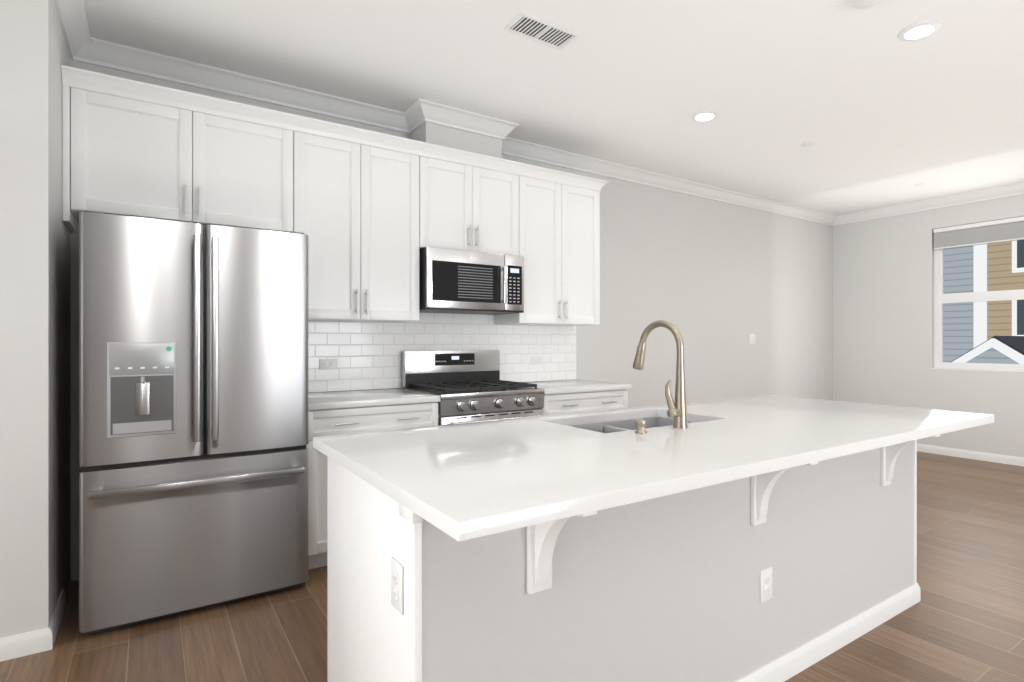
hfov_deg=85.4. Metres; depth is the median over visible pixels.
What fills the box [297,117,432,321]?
upper cabinet
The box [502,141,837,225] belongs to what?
crown molding
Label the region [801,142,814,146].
cap
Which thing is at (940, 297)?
window
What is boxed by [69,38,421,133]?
crown molding
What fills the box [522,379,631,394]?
countertop
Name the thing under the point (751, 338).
switch plate
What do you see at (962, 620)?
floor
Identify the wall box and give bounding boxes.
[411,122,501,169]
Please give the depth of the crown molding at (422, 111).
3.81 m
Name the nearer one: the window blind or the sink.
the sink
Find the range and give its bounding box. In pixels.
[402,350,543,425]
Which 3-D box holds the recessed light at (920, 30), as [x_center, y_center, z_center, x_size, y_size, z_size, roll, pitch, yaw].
[2.060,-1.564,2.806,0.176,0.010,0.176,0,0,-33]
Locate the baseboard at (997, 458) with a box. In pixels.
[917,444,1023,466]
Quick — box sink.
[571,417,694,432]
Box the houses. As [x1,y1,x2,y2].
[943,240,1023,363]
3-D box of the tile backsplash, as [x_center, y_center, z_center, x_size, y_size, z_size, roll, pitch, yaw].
[-0.446,0.054,4.100,2.376,0.548,0.008,0,0,-33]
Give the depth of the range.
3.74 m
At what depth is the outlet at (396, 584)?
1.32 m
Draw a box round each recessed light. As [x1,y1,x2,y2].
[691,111,717,120]
[898,21,940,40]
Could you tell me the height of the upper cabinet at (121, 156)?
0.654 m
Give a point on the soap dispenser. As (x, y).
(640, 424)
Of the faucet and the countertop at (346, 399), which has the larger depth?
the countertop at (346, 399)
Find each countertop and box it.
[308,388,439,409]
[313,395,993,541]
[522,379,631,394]
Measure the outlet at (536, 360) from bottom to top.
0.070 m
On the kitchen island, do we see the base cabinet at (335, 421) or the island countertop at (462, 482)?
the island countertop at (462, 482)
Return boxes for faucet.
[632,320,687,427]
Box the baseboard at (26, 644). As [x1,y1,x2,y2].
[0,623,55,661]
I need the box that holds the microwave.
[419,247,523,314]
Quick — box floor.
[0,451,1023,681]
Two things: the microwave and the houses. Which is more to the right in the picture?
the houses
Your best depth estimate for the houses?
9.35 m
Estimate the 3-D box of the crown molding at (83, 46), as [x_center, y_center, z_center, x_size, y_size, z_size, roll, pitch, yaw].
[-2.029,-1.518,2.556,0.088,0.104,0.660,0,0,-33]
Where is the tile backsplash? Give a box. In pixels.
[308,313,575,391]
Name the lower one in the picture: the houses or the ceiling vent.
the houses
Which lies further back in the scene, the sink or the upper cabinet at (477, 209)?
the upper cabinet at (477, 209)
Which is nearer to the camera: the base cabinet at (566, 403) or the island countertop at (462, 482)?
the island countertop at (462, 482)
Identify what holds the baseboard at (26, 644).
attached to the wall at (35, 406)
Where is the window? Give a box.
[932,241,1023,371]
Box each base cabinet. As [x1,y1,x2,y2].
[306,402,437,569]
[539,389,627,415]
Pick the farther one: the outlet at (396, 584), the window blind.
the window blind
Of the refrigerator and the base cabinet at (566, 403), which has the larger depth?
the base cabinet at (566, 403)
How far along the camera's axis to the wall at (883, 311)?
6.39 m
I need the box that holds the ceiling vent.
[504,12,579,49]
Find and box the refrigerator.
[79,210,307,635]
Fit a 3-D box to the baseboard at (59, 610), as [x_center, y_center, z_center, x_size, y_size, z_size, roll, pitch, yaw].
[-1.994,1.207,2.436,0.014,0.086,0.420,0,0,-33]
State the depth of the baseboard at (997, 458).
5.87 m
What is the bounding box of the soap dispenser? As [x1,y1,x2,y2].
[635,419,646,433]
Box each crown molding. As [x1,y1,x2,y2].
[54,0,93,59]
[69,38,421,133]
[410,98,521,147]
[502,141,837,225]
[838,182,1023,224]
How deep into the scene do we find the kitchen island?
1.70 m
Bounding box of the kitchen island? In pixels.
[327,435,939,681]
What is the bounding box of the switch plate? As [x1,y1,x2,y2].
[749,334,754,343]
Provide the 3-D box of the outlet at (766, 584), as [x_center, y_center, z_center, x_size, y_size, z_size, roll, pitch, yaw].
[0.914,0.875,1.991,0.070,0.115,0.009,0,0,-33]
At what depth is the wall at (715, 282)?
5.61 m
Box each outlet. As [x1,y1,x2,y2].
[319,359,336,369]
[391,557,402,614]
[531,356,541,364]
[760,567,771,602]
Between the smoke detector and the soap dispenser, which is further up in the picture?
the smoke detector
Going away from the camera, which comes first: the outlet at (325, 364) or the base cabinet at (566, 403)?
the outlet at (325, 364)
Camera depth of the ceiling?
3.25 m
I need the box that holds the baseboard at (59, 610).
[50,588,65,635]
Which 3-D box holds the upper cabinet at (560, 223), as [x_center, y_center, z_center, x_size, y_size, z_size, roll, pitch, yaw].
[0.257,-0.703,4.355,0.839,1.144,0.349,0,0,-33]
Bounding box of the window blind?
[933,216,1023,249]
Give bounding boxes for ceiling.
[83,0,1023,215]
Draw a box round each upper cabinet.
[61,65,296,232]
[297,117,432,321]
[433,145,520,255]
[494,163,600,325]
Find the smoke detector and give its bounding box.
[851,0,881,8]
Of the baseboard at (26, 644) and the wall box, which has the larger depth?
the wall box
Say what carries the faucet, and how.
on the island countertop at (462, 482)
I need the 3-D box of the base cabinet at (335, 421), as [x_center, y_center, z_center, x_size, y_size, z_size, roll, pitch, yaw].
[-0.926,0.807,3.386,0.774,0.884,0.656,0,0,-33]
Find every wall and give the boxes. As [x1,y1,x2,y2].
[0,0,70,637]
[71,60,832,580]
[833,194,1023,457]
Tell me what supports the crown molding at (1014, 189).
attached to the wall at (883, 311)
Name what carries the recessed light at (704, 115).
in the ceiling
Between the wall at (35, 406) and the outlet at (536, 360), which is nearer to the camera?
the wall at (35, 406)

